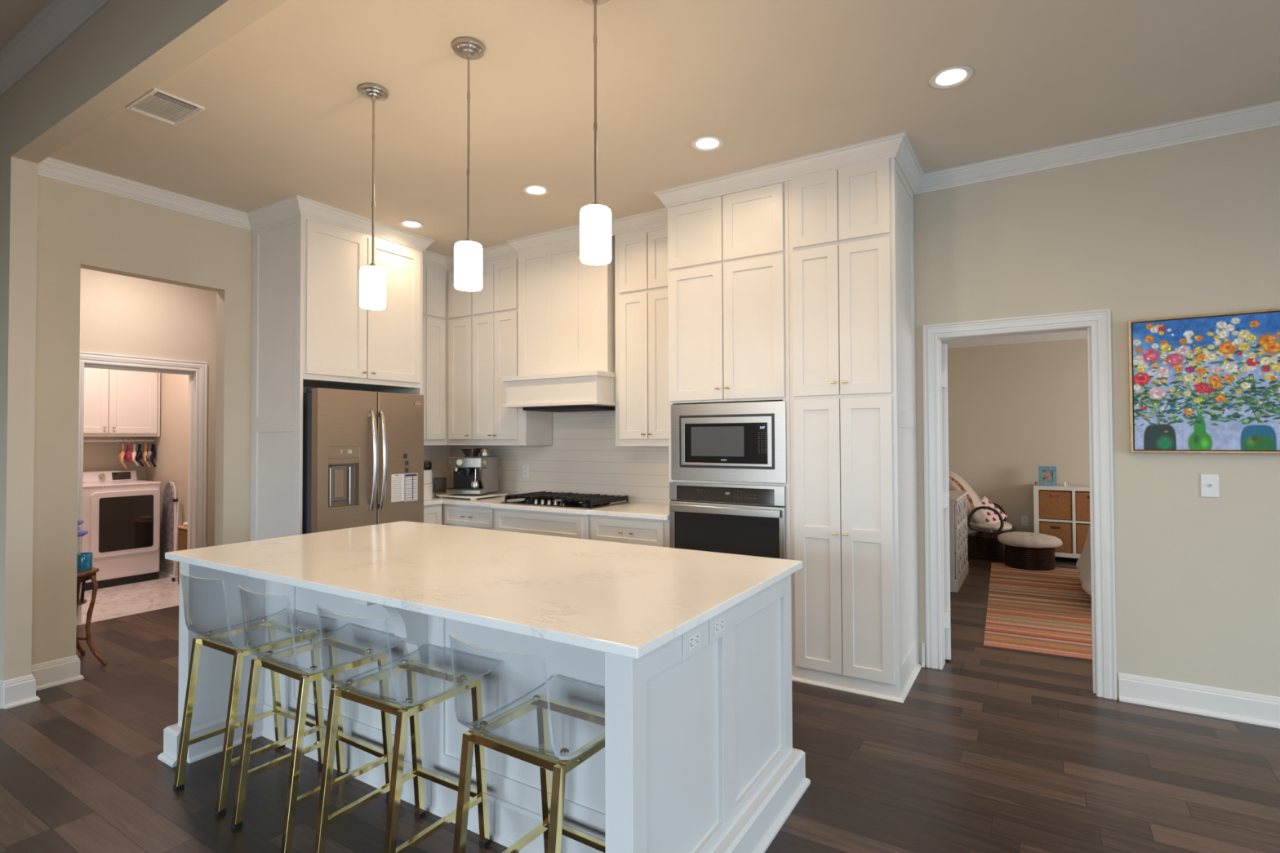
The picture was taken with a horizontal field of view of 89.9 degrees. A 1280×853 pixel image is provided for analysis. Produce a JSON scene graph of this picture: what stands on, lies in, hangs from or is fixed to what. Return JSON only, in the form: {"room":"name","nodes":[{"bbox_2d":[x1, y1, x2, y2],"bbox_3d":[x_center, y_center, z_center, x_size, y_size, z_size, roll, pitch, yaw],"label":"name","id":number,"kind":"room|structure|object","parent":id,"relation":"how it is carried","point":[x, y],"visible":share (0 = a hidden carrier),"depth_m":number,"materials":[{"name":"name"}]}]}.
{"room":"kitchen","nodes":[
{"label":"kitchen","id":0,"kind":"room"},
{"bbox_2d":[0,0,50,51],"bbox_3d":[-2.544,-2.076,-0.521,12.120,0.100,5.880,-1,-1,32],"label":"ceiling","id":1,"kind":"structure","parent":0,"point":[15,15],"depth_m":3.06,"materials":[{"name":"paint"}]},
{"bbox_2d":[83,373,188,559],"bbox_3d":[-5.198,0.022,5.886,1.980,3.070,2.010,-1,-1,32],"label":"wall","id":2,"kind":"structure","parent":0,"point":[171,448],"depth_m":6.78,"materials":[{"name":"beige paint"}]},
{"bbox_2d":[83,367,159,436],"bbox_3d":[-5.553,-0.363,6.583,0.409,0.932,0.948,-1,-1,32],"label":"wall cabinet","id":3,"kind":"object","parent":2,"relation":"attached to","point":[117,402],"visible":0.52,"depth_m":6.60,"materials":[{"name":"white paint"}]},
{"bbox_2d":[83,439,155,442],"bbox_3d":[-5.527,0.145,6.564,0.026,0.026,0.955,-1,-1,32],"label":"closet rod","id":4,"kind":"object","parent":3,"relation":"attached to","point":[84,440],"visible":0.66,"depth_m":6.66,"materials":[{"name":"white metal"}]},
{"bbox_2d":[116,438,127,469],"bbox_3d":[-5.444,0.287,6.721,0.199,0.322,0.067,-1,-1,32],"label":"clothes hanger","id":5,"kind":"object","parent":4,"relation":"hanging from","point":[121,455],"visible":1,"depth_m":6.69,"materials":[{"name":"wood"}]},
{"bbox_2d":[124,438,133,463],"bbox_3d":[-5.416,0.258,6.766,0.199,0.262,0.057,-1,-1,32],"label":"clothes hanger","id":6,"kind":"object","parent":4,"relation":"hanging from","point":[127,453],"visible":0.96,"depth_m":6.73,"materials":[{"name":"plastic"}]},
{"bbox_2d":[130,438,138,466],"bbox_3d":[-5.390,0.273,6.807,0.199,0.292,0.066,-1,-1,32],"label":"clothes hanger","id":7,"kind":"object","parent":4,"relation":"hanging from","point":[133,452],"visible":0.92,"depth_m":6.77,"materials":[{"name":"plastic"}]},
{"bbox_2d":[135,438,144,466],"bbox_3d":[-5.366,0.279,6.845,0.199,0.302,0.072,-1,-1,32],"label":"clothes hanger","id":8,"kind":"object","parent":4,"relation":"hanging from","point":[139,453],"visible":0.97,"depth_m":6.81,"materials":[{"name":"plastic"}]},
{"bbox_2d":[141,438,151,467],"bbox_3d":[-5.335,0.284,6.895,0.199,0.312,0.068,-1,-1,32],"label":"clothes hanger","id":9,"kind":"object","parent":4,"relation":"hanging from","point":[144,453],"visible":0.94,"depth_m":6.86,"materials":[{"name":"wood"}]},
{"bbox_2d":[150,438,156,466],"bbox_3d":[-5.304,0.285,6.944,0.199,0.312,0.065,-1,-1,32],"label":"clothes hanger","id":10,"kind":"object","parent":4,"relation":"hanging from","point":[153,451],"visible":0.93,"depth_m":6.91,"materials":[{"name":"plastic"}]},
{"bbox_2d":[157,560,173,577],"bbox_3d":[-4.681,1.495,6.566,1.860,0.145,0.030,-1,-1,32],"label":"baseboard","id":11,"kind":"structure","parent":2,"relation":"attached to","point":[165,569],"depth_m":6.76,"materials":[{"name":"white paint"}]},
{"bbox_2d":[0,0,287,680],"bbox_3d":[-0.951,-0.257,1.988,12.120,3.460,0.110,-1,-1,32],"label":"wall","id":12,"kind":"structure","parent":0,"point":[128,48],"depth_m":3.44,"materials":[{"name":"beige paint"}]},
{"bbox_2d":[0,674,39,709],"bbox_3d":[-4.719,1.456,4.315,3.220,0.145,0.170,-1,-1,32],"label":"baseboard","id":13,"kind":"structure","parent":12,"relation":"attached to","point":[20,691],"depth_m":3.47,"materials":[{"name":"white paint"}]},
{"bbox_2d":[0,0,111,98],"bbox_3d":[-1.059,-1.932,1.967,12.000,0.112,0.083,-1,-1,32],"label":"trim","id":14,"kind":"structure","parent":12,"relation":"attached to","point":[58,20],"depth_m":3.12,"materials":[{"name":"white paint"}]},
{"bbox_2d":[79,268,216,546],"bbox_3d":[-3.979,0.017,5.856,0.120,3.070,3.250,-1,-1,32],"label":"wall","id":15,"kind":"structure","parent":0,"point":[120,314],"depth_m":5.49,"materials":[{"name":"beige paint"}]},
{"bbox_2d":[76,351,207,623],"bbox_3d":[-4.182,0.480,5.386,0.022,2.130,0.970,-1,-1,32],"label":"trim","id":16,"kind":"structure","parent":15,"relation":"attached to","point":[200,369],"depth_m":5.71,"materials":[{"name":"white paint"}]},
{"bbox_2d":[31,174,451,665],"bbox_3d":[-2.704,-0.002,5.059,0.128,3.070,3.250,-1,-1,32],"label":"wall","id":17,"kind":"structure","parent":0,"point":[78,227],"depth_m":3.91,"materials":[{"name":"beige paint"}]},
{"bbox_2d":[31,654,84,690],"bbox_3d":[-3.475,1.441,3.768,0.150,0.145,0.280,-1,-1,32],"label":"baseboard","id":18,"kind":"structure","parent":17,"relation":"attached to","point":[58,672],"depth_m":3.75,"materials":[{"name":"white paint"}]},
{"bbox_2d":[422,263,447,445],"bbox_3d":[-2.029,-0.639,5.702,0.349,1.617,0.518,-1,-1,32],"label":"upper cabinet","id":19,"kind":"object","parent":17,"relation":"attached to","point":[434,278],"visible":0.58,"depth_m":5.70,"materials":[{"name":"white paint"}]},
{"bbox_2d":[0,556,1279,852],"bbox_3d":[-0.603,1.521,3.070,12.720,0.060,14.120,-1,-1,32],"label":"floor","id":20,"kind":"structure","parent":0,"point":[993,749],"depth_m":2.75,"materials":[{"name":"brown wood"}]},
{"bbox_2d":[75,566,107,664],"bbox_3d":[-3.664,1.219,4.037,0.390,0.604,0.390,-1,-1,32],"label":"side table","id":21,"kind":"object","parent":20,"relation":"on","point":[82,576],"visible":0.28,"depth_m":4.07,"materials":[{"name":"brown wood"}]},
{"bbox_2d":[76,598,86,605],"bbox_3d":[-3.665,1.122,4.039,0.270,0.010,0.270,-1,-1,32],"label":"shelf","id":22,"kind":"object","parent":21,"relation":"attached to","point":[81,601],"depth_m":4.08,"materials":[{"name":"brown wood"}]},
{"bbox_2d":[76,552,93,571],"bbox_3d":[-3.575,0.866,4.104,0.106,0.102,0.106,-1,-1,32],"label":"glass vase","id":23,"kind":"object","parent":21,"relation":"on","point":[84,562],"visible":0.7,"depth_m":4.08,"materials":[{"name":"blue glass"}]},
{"bbox_2d":[77,519,88,555],"bbox_3d":[-3.591,0.744,4.106,0.092,0.293,0.070,-1,-1,32],"label":"flower","id":24,"kind":"object","parent":23,"relation":"in","point":[80,532],"visible":0.66,"depth_m":4.10,"materials":[{"name":"purple plant"}]},
{"bbox_2d":[81,469,161,591],"bbox_3d":[-5.371,1.010,6.470,0.684,1.117,0.679,-1,-1,32],"label":"dryer","id":25,"kind":"object","parent":20,"relation":"on","point":[121,512],"visible":0.77,"depth_m":6.33,"materials":[{"name":"white metal"}]},
{"bbox_2d":[161,481,179,581],"bbox_3d":[-4.863,1.067,6.626,0.459,0.998,0.118,-1,-1,32],"label":"ironing board","id":26,"kind":"object","parent":20,"relation":"on","point":[171,504],"visible":0.98,"depth_m":6.67,"materials":[{"name":"grey fabric"}]},
{"bbox_2d":[176,521,187,584],"bbox_3d":[-4.456,1.254,6.348,0.260,0.617,0.136,-1,-1,32],"label":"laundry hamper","id":27,"kind":"object","parent":20,"relation":"on","point":[183,530],"visible":0.3,"depth_m":6.32,"materials":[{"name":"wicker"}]},
{"bbox_2d":[173,570,336,816],"bbox_3d":[-1.643,1.042,2.731,0.394,0.894,0.498,-1,-1,31],"label":"bar stool","id":28,"kind":"object","parent":20,"relation":"on","point":[300,633],"visible":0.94,"depth_m":2.66,"materials":[{"name":"gold metal"}]},
{"bbox_2d":[231,584,404,852],"bbox_3d":[-1.240,1.036,2.468,0.394,0.894,0.498,-1,-1,33],"label":"bar stool","id":29,"kind":"object","parent":20,"relation":"on","point":[269,661],"visible":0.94,"depth_m":2.41,"materials":[{"name":"gold metal"}]},
{"bbox_2d":[249,214,422,541],"bbox_3d":[-2.297,0.035,4.952,0.687,2.990,1.020,-1,-1,32],"label":"tall cabinet","id":30,"kind":"object","parent":20,"relation":"on","point":[310,327],"visible":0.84,"depth_m":4.60,"materials":[{"name":"white paint"}]},
{"bbox_2d":[302,387,423,534],"bbox_3d":[-2.211,0.636,4.889,0.828,1.785,0.930,-1,-1,32],"label":"refrigerator","id":31,"kind":"object","parent":20,"relation":"on","point":[353,441],"visible":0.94,"depth_m":4.59,"materials":[{"name":"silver metal"}]},
{"bbox_2d":[302,392,311,534],"bbox_3d":[-2.274,0.637,4.936,0.670,1.725,0.917,-1,-1,32],"label":"panel","id":32,"kind":"object","parent":31,"relation":"in","point":[307,397],"depth_m":4.41,"materials":[{"name":"metal"}]},
{"bbox_2d":[391,473,404,502],"bbox_3d":[-1.836,0.465,4.856,0.002,0.208,0.115,-1,-1,32],"label":"chart","id":33,"kind":"object","parent":31,"relation":"attached to","point":[397,480],"visible":1,"depth_m":4.85,"materials":[{"name":"white paper"}]},
{"bbox_2d":[404,472,417,501],"bbox_3d":[-1.772,0.469,4.959,0.002,0.212,0.122,-1,-1,32],"label":"chart","id":34,"kind":"object","parent":31,"relation":"attached to","point":[411,480],"visible":1,"depth_m":4.96,"materials":[{"name":"white paper"}]},
{"bbox_2d":[313,604,499,852],"bbox_3d":[-0.798,1.029,2.180,0.394,0.894,0.498,-1,-1,31],"label":"bar stool","id":35,"kind":"object","parent":20,"relation":"on","point":[347,691],"visible":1,"depth_m":2.13,"materials":[{"name":"gold metal"}]},
{"bbox_2d":[423,503,442,524],"bbox_3d":[-1.982,1.096,5.480,0.619,0.885,0.236,-1,-1,32],"label":"base cabinet","id":36,"kind":"object","parent":20,"relation":"on","point":[433,514],"visible":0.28,"depth_m":5.34,"materials":[{"name":"white paint"}]},
{"bbox_2d":[443,503,494,529],"bbox_3d":[-1.248,1.093,5.507,0.631,0.885,0.661,-1,-1,32],"label":"base cabinet","id":37,"kind":"object","parent":20,"relation":"on","point":[465,516],"visible":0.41,"depth_m":5.25,"materials":[{"name":"white paint"}]},
{"bbox_2d":[157,562,810,852],"bbox_3d":[-0.732,1.043,2.775,2.557,0.885,1.332,-1,-1,32],"label":"kitchen island","id":38,"kind":"object","parent":20,"relation":"on","point":[698,755],"visible":0.66,"depth_m":2.29,"materials":[{"name":"white paint"}]},
{"bbox_2d":[164,520,802,658],"bbox_3d":[-0.750,0.586,2.813,2.566,0.030,1.301,-1,-1,32],"label":"island countertop","id":39,"kind":"structure","parent":38,"relation":"on","point":[623,599],"depth_m":2.43,"materials":[{"name":"white stone"}]},
{"bbox_2d":[682,622,703,660],"bbox_3d":[0.158,0.634,1.896,0.005,0.080,0.132,-1,-1,32],"label":"outlet","id":40,"kind":"object","parent":38,"relation":"attached to","point":[692,640],"depth_m":1.89,"materials":[{"name":"white paint"}]},
{"bbox_2d":[688,631,700,651],"bbox_3d":[0.161,0.635,1.894,0.003,0.040,0.072,-1,-1,32],"label":"socket","id":41,"kind":"object","parent":38,"relation":"attached to","point":[694,637],"depth_m":1.89,"materials":[{"name":"white plastic"}]},
{"bbox_2d":[709,609,727,644],"bbox_3d":[0.251,0.636,2.046,0.005,0.080,0.132,-1,-1,32],"label":"outlet","id":42,"kind":"object","parent":38,"relation":"attached to","point":[717,624],"depth_m":2.04,"materials":[{"name":"white paint"}]},
{"bbox_2d":[714,617,724,635],"bbox_3d":[0.254,0.637,2.044,0.003,0.040,0.072,-1,-1,32],"label":"socket","id":43,"kind":"object","parent":38,"relation":"attached to","point":[719,623],"depth_m":2.04,"materials":[{"name":"white plastic"}]},
{"bbox_2d":[448,633,605,852],"bbox_3d":[-0.266,1.021,1.848,0.394,0.894,0.498,-1,-1,33],"label":"bar stool","id":44,"kind":"object","parent":20,"relation":"on","point":[552,826],"visible":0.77,"depth_m":1.80,"materials":[{"name":"gold metal"}]},
{"bbox_2d":[494,508,589,539],"bbox_3d":[-0.597,1.084,5.095,0.907,0.885,0.669,-1,-1,32],"label":"base cabinet","id":45,"kind":"object","parent":20,"relation":"on","point":[546,523],"visible":0.23,"depth_m":4.79,"materials":[{"name":"white paint"}]},
{"bbox_2d":[423,494,669,520],"bbox_3d":[-0.890,0.626,5.174,2.809,0.034,0.861,-1,-1,32],"label":"countertop","id":46,"kind":"structure","parent":45,"relation":"on","point":[656,511],"depth_m":4.76,"materials":[{"name":"white stone"}]},
{"bbox_2d":[423,460,432,500],"bbox_3d":[-1.879,0.451,5.433,0.230,0.329,0.230,-1,-1,32],"label":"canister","id":47,"kind":"object","parent":46,"relation":"on","point":[428,474],"visible":0.36,"depth_m":5.38,"materials":[{"name":"white ceramic"}]},
{"bbox_2d":[432,476,446,497],"bbox_3d":[-1.838,0.533,5.646,0.202,0.174,0.171,-1,-1,32],"label":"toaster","id":48,"kind":"object","parent":46,"relation":"on","point":[439,484],"visible":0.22,"depth_m":5.59,"materials":[{"name":"black metal"}]},
{"bbox_2d":[435,492,507,500],"bbox_3d":[-1.468,0.604,5.602,0.455,0.027,0.405,-1,-1,32],"label":"board","id":49,"kind":"object","parent":46,"relation":"on","point":[473,497],"visible":0.77,"depth_m":5.50,"materials":[{"name":"white plastic"}]},
{"bbox_2d":[445,448,497,494],"bbox_3d":[-1.466,0.383,5.567,0.330,0.390,0.441,0,-1,12],"label":"espresso machine","id":50,"kind":"object","parent":49,"relation":"on","point":[473,473],"visible":1,"depth_m":5.52,"materials":[{"name":"silver metal"}]},
{"bbox_2d":[445,488,487,494],"bbox_3d":[-1.485,0.555,5.494,0.320,0.043,0.137,0,-1,12],"label":"drip tray","id":51,"kind":"object","parent":50,"relation":"on","point":[459,491],"depth_m":5.43,"materials":[{"name":"silver metal"}]},
{"bbox_2d":[500,491,630,509],"bbox_3d":[-0.591,0.576,5.066,0.880,0.058,0.545,-1,-1,32],"label":"gas cooktop","id":52,"kind":"object","parent":46,"relation":"in","point":[570,500],"visible":1,"depth_m":4.96,"materials":[{"name":"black metal"}]},
{"bbox_2d":[589,515,669,547],"bbox_3d":[0.074,1.074,4.682,0.664,0.885,0.661,-1,-1,32],"label":"base cabinet","id":53,"kind":"object","parent":20,"relation":"on","point":[652,532],"visible":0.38,"depth_m":4.42,"materials":[{"name":"white paint"}]},
{"bbox_2d":[667,181,791,608],"bbox_3d":[0.698,0.012,4.293,0.829,2.990,0.682,-1,-1,32],"label":"tall cabinet","id":54,"kind":"object","parent":20,"relation":"on","point":[728,291],"visible":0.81,"depth_m":4.02,"materials":[{"name":"white paint"}]},
{"bbox_2d":[669,481,786,559],"bbox_3d":[0.642,0.710,4.202,0.786,0.691,0.501,-1,-1,32],"label":"oven","id":55,"kind":"object","parent":54,"relation":"in","point":[741,519],"visible":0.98,"depth_m":4.00,"materials":[{"name":"silver metal"}]},
{"bbox_2d":[671,400,786,483],"bbox_3d":[0.657,0.101,4.225,0.783,0.494,0.463,-1,-1,32],"label":"microwave","id":56,"kind":"object","parent":54,"relation":"in","point":[729,442],"visible":1,"depth_m":4.01,"materials":[{"name":"silver metal"}]},
{"bbox_2d":[787,157,921,702],"bbox_3d":[1.317,0.003,3.912,0.623,2.990,0.690,-1,-1,32],"label":"pantry cabinet","id":57,"kind":"object","parent":20,"relation":"on","point":[855,592],"visible":1,"depth_m":3.65,"materials":[{"name":"white paint"}]},
{"bbox_2d":[948,490,968,592],"bbox_3d":[2.975,1.108,6.466,0.524,0.858,1.048,-1,-1,32],"label":"dresser","id":58,"kind":"object","parent":20,"relation":"on","point":[958,554],"visible":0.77,"depth_m":6.06,"materials":[{"name":"beige paint"}]},
{"bbox_2d":[948,471,1015,559],"bbox_3d":[4.071,1.045,7.728,0.795,1.018,0.630,-1,-1,32],"label":"swivel chair","id":59,"kind":"object","parent":20,"relation":"on","point":[980,545],"visible":0.72,"depth_m":7.51,"materials":[{"name":"brown wicker"}]},
{"bbox_2d":[948,475,974,508],"bbox_3d":[3.773,0.773,7.535,0.286,0.370,0.013,-1,-1,34],"label":"scarf","id":60,"kind":"object","parent":59,"relation":"hanging from","point":[953,479],"visible":0.87,"depth_m":7.52,"materials":[{"name":"orange fabric"}]},
{"bbox_2d":[948,471,984,523],"bbox_3d":[3.971,0.886,7.793,0.561,0.698,0.600,-1,-1,32],"label":"cushion","id":61,"kind":"object","parent":59,"relation":"on","point":[976,514],"depth_m":7.57,"materials":[{"name":"white fabric"}]},
{"bbox_2d":[969,520,1012,531],"bbox_3d":[4.188,1.173,7.653,0.450,0.119,0.530,-1,-1,32],"label":"seat cushion","id":62,"kind":"object","parent":59,"relation":"on","point":[1007,526],"depth_m":7.46,"materials":[{"name":"white fabric"}]},
{"bbox_2d":[979,496,1007,531],"bbox_3d":[4.102,1.027,7.556,0.395,0.396,0.204,-1,-1,32],"label":"heart pillow","id":63,"kind":"object","parent":59,"relation":"on","point":[990,517],"visible":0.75,"depth_m":7.51,"materials":[{"name":"fabric"}]},
{"bbox_2d":[983,562,1092,660],"bbox_3d":[3.847,1.512,5.450,1.550,0.008,3.319,-1,-1,30],"label":"striped rug","id":64,"kind":"object","parent":20,"relation":"on","point":[1048,612],"visible":0.49,"depth_m":5.16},
{"bbox_2d":[997,531,1062,570],"bbox_3d":[4.274,1.351,7.032,0.612,0.363,0.553,-1,-1,32],"label":"ottoman","id":65,"kind":"object","parent":64,"relation":"on","point":[1033,551],"visible":1,"depth_m":6.85,"materials":[{"name":"brown wicker"}]},
{"bbox_2d":[997,531,1062,548],"bbox_3d":[4.273,1.238,7.033,0.555,0.137,0.603,1,-1,-39],"label":"fluffy cushion","id":66,"kind":"object","parent":65,"relation":"on","point":[1015,540],"depth_m":6.87,"materials":[{"name":"beige fur"}]},
{"bbox_2d":[1033,484,1089,558],"bbox_3d":[5.014,1.117,7.406,0.783,0.858,0.375,-1,-1,32],"label":"cube shelf","id":67,"kind":"object","parent":20,"relation":"on","point":[1073,488],"visible":0.31,"depth_m":7.32,"materials":[{"name":"white laminate"}]},
{"bbox_2d":[1038,466,1057,485],"bbox_3d":[4.782,0.577,7.519,0.178,0.222,0.138,-1,-1,32],"label":"photo frame","id":68,"kind":"object","parent":67,"relation":"on","point":[1046,474],"visible":1,"depth_m":7.48,"materials":[{"name":"teal paint"}]},
{"bbox_2d":[1042,470,1053,481],"bbox_3d":[4.760,0.579,7.484,0.100,0.131,0.026,-1,-1,32],"label":"print","id":69,"kind":"object","parent":68,"relation":"attached to","point":[1047,475],"depth_m":7.48},
{"bbox_2d":[1039,489,1071,519],"bbox_3d":[4.854,0.908,7.494,0.313,0.320,0.341,-1,-1,32],"label":"wicker basket","id":70,"kind":"object","parent":67,"relation":"on","point":[1053,504],"visible":0.89,"depth_m":7.36,"materials":[{"name":"brown wicker"}]},
{"bbox_2d":[1039,520,1072,552],"bbox_3d":[4.856,1.273,7.487,0.313,0.331,0.341,-1,-1,32],"label":"wicker basket","id":71,"kind":"object","parent":67,"relation":"in","point":[1062,531],"visible":0.66,"depth_m":7.32,"materials":[{"name":"brown wicker"}]},
{"bbox_2d":[1075,491,1089,520],"bbox_3d":[5.155,0.903,7.306,0.320,0.320,0.341,-1,-1,32],"label":"wicker basket","id":72,"kind":"object","parent":67,"relation":"on","point":[1082,498],"visible":0.29,"depth_m":7.22,"materials":[{"name":"brown wicker"}]},
{"bbox_2d":[1075,523,1089,553],"bbox_3d":[5.157,1.269,7.300,0.320,0.331,0.341,-1,-1,32],"label":"wicker basket","id":73,"kind":"object","parent":67,"relation":"in","point":[1082,529],"visible":0.21,"depth_m":7.22,"materials":[{"name":"brown wicker"}]},
{"bbox_2d":[1075,525,1091,595],"bbox_3d":[4.849,1.158,5.224,2.104,0.680,1.391,-1,-1,32],"label":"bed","id":74,"kind":"object","parent":20,"relation":"on","point":[1083,563],"visible":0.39,"depth_m":5.67,"materials":[{"name":"fabric"}]},
{"bbox_2d":[48,0,1279,256],"bbox_3d":[1.155,-1.643,2.675,9.240,0.100,3.250,-1,-1,32],"label":"ceiling","id":75,"kind":"structure","parent":0,"point":[285,115],"depth_m":3.02,"materials":[{"name":"paint"}]},
{"bbox_2d":[124,87,204,126],"bbox_3d":[-2.333,-1.564,3.148,0.314,0.016,0.214,-1,-1,32],"label":"ceiling vent","id":76,"kind":"object","parent":75,"relation":"in","point":[156,104],"visible":1,"depth_m":3.14,"materials":[{"name":"white metal"}]},
{"bbox_2d":[357,82,389,310],"bbox_3d":[-1.250,-1.066,3.002,0.136,1.025,0.136,-1,-1,32],"label":"pendant light","id":77,"kind":"object","parent":75,"relation":"hanging from","point":[372,277],"visible":1,"depth_m":2.97,"materials":[{"name":"white glass"}]},
{"bbox_2d":[399,220,423,228],"bbox_3d":[-1.740,-1.539,4.881,0.180,0.008,0.180,-1,-1,32],"label":"recessed light","id":78,"kind":"object","parent":75,"relation":"in","point":[407,224],"visible":1,"depth_m":4.88,"materials":[{"name":"white paint"}]},
{"bbox_2d":[451,36,485,291],"bbox_3d":[-0.714,-1.079,2.667,0.136,1.015,0.136,-1,-1,32],"label":"pendant light","id":79,"kind":"object","parent":75,"relation":"hanging from","point":[468,253],"visible":1,"depth_m":2.63,"materials":[{"name":"white glass"}]},
{"bbox_2d":[522,184,550,195],"bbox_3d":[-0.684,-1.555,4.221,0.180,0.008,0.180,-1,-1,32],"label":"recessed light","id":80,"kind":"object","parent":75,"relation":"in","point":[532,189],"visible":1,"depth_m":4.21,"materials":[{"name":"white paint"}]},
{"bbox_2d":[580,0,611,265],"bbox_3d":[-0.161,-1.095,2.322,0.136,0.999,0.136,-1,-1,32],"label":"pendant light","id":81,"kind":"object","parent":75,"relation":"hanging from","point":[595,218],"visible":1,"depth_m":2.28,"materials":[{"name":"white glass"}]},
{"bbox_2d":[691,135,724,151],"bbox_3d":[0.375,-1.571,3.561,0.180,0.008,0.180,-1,-1,32],"label":"recessed light","id":82,"kind":"object","parent":75,"relation":"in","point":[708,143],"visible":1,"depth_m":3.56,"materials":[{"name":"white paint"}]},
{"bbox_2d":[928,65,973,88],"bbox_3d":[1.414,-1.586,2.912,0.180,0.008,0.180,-1,-1,32],"label":"recessed light","id":83,"kind":"object","parent":75,"relation":"in","point":[953,76],"visible":1,"depth_m":2.91,"materials":[{"name":"white paint"}]},
{"bbox_2d":[450,125,1279,698],"bbox_3d":[2.039,-0.039,3.939,9.120,3.070,0.128,-1,-1,32],"label":"wall","id":84,"kind":"structure","parent":0,"point":[1193,228],"depth_m":3.45,"materials":[{"name":"beige paint"}]},
{"bbox_2d":[446,268,473,445],"bbox_3d":[-1.681,-0.636,5.961,0.660,1.617,0.384,-1,-1,32],"label":"upper cabinet","id":85,"kind":"object","parent":84,"relation":"attached to","point":[460,316],"visible":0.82,"depth_m":5.74,"materials":[{"name":"white paint"}]},
{"bbox_2d":[472,255,551,445],"bbox_3d":[-1.136,-0.644,5.621,0.620,1.617,0.384,-1,-1,32],"label":"upper cabinet","id":86,"kind":"object","parent":84,"relation":"attached to","point":[495,307],"visible":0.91,"depth_m":5.49,"materials":[{"name":"white paint"}]},
{"bbox_2d":[522,464,528,477],"bbox_3d":[-1.028,0.403,5.767,0.072,0.118,0.008,-1,-1,32],"label":"power outlet","id":87,"kind":"object","parent":84,"relation":"attached to","point":[525,467],"visible":1,"depth_m":5.76,"materials":[{"name":"white plastic"}]},
{"bbox_2d":[502,235,615,412],"bbox_3d":[-0.557,-0.796,5.143,0.949,1.335,0.595,-1,-1,32],"label":"range hood","id":88,"kind":"object","parent":84,"relation":"attached to","point":[566,326],"visible":0.9,"depth_m":5.01,"materials":[{"name":"white paint"}]},
{"bbox_2d":[502,370,615,382],"bbox_3d":[-0.550,-0.380,5.132,0.936,0.036,0.595,-1,-1,32],"label":"mantel shelf","id":89,"kind":"object","parent":88,"relation":"attached to","point":[610,375],"depth_m":4.82,"materials":[{"name":"white paint"}]},
{"bbox_2d":[614,224,668,446],"bbox_3d":[0.153,-0.663,4.816,0.628,1.617,0.384,-1,-1,32],"label":"upper cabinet","id":90,"kind":"object","parent":84,"relation":"attached to","point":[641,256],"visible":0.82,"depth_m":4.71,"materials":[{"name":"white paint"}]},
{"bbox_2d":[37,100,1279,270],"bbox_3d":[1.401,-1.526,3.816,9.529,0.097,2.543,0,-1,13],"label":"trim","id":91,"kind":"structure","parent":84,"relation":"attached to","point":[898,146],"depth_m":3.90,"materials":[{"name":"white paint"}]},
{"bbox_2d":[921,642,925,667],"bbox_3d":[1.770,1.426,4.001,0.017,0.145,0.030,-1,-1,32],"label":"baseboard","id":92,"kind":"structure","parent":84,"relation":"attached to","point":[923,650],"depth_m":4.00,"materials":[{"name":"white paint"}]},
{"bbox_2d":[941,343,951,659],"bbox_3d":[2.102,0.483,4.437,0.036,2.018,0.794,-1,-1,23],"label":"door","id":93,"kind":"structure","parent":84,"relation":"in","point":[944,347],"depth_m":4.10,"materials":[{"name":"white paint"}]},
{"bbox_2d":[922,308,1116,699],"bbox_3d":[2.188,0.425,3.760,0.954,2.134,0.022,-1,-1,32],"label":"trim","id":94,"kind":"structure","parent":84,"relation":"attached to","point":[1099,321],"depth_m":3.56,"materials":[{"name":"white paint"}]},
{"bbox_2d":[1118,672,1279,728],"bbox_3d":[4.187,1.390,2.492,3.738,0.145,0.030,-1,-1,32],"label":"baseboard","id":95,"kind":"structure","parent":84,"relation":"attached to","point":[1255,708],"depth_m":3.30,"materials":[{"name":"white paint"}]},
{"bbox_2d":[1127,308,1279,453],"bbox_3d":[3.189,-0.224,3.134,1.271,0.716,0.040,-1,-1,32],"label":"floral painting","id":96,"kind":"object","parent":84,"relation":"attached to","point":[1208,384],"visible":1,"depth_m":3.29,"materials":[{"name":"multicoloured paint"}]},
{"bbox_2d":[1200,474,1219,497],"bbox_3d":[2.934,0.305,3.297,0.072,0.118,0.020,-1,-1,32],"label":"light switch","id":97,"kind":"object","parent":84,"relation":"attached to","point":[1210,487],"visible":1,"depth_m":3.30,"materials":[{"name":"white plastic"}]},
{"bbox_2d":[946,338,1089,535],"bbox_3d":[4.396,0.167,5.369,5.600,2.690,4.800,-1,-1,32],"label":"wall","id":98,"kind":"structure","parent":0,"point":[1014,410],"depth_m":7.90,"materials":[{"name":"beige paint"}]},
{"bbox_2d":[941,330,1087,348],"bbox_3d":[5.578,-1.095,7.292,5.360,0.107,0.079,-1,-1,32],"label":"trim","id":99,"kind":"structure","parent":98,"relation":"attached to","point":[1079,334],"depth_m":7.88,"materials":[{"name":"white paint"}]},
{"bbox_2d":[1021,515,1028,525],"bbox_3d":[4.710,1.155,7.841,0.072,0.118,0.008,-1,-1,32],"label":"power outlet","id":100,"kind":"object","parent":98,"relation":"attached to","point":[1024,519],"visible":1,"depth_m":7.84,"materials":[{"name":"white plastic"}]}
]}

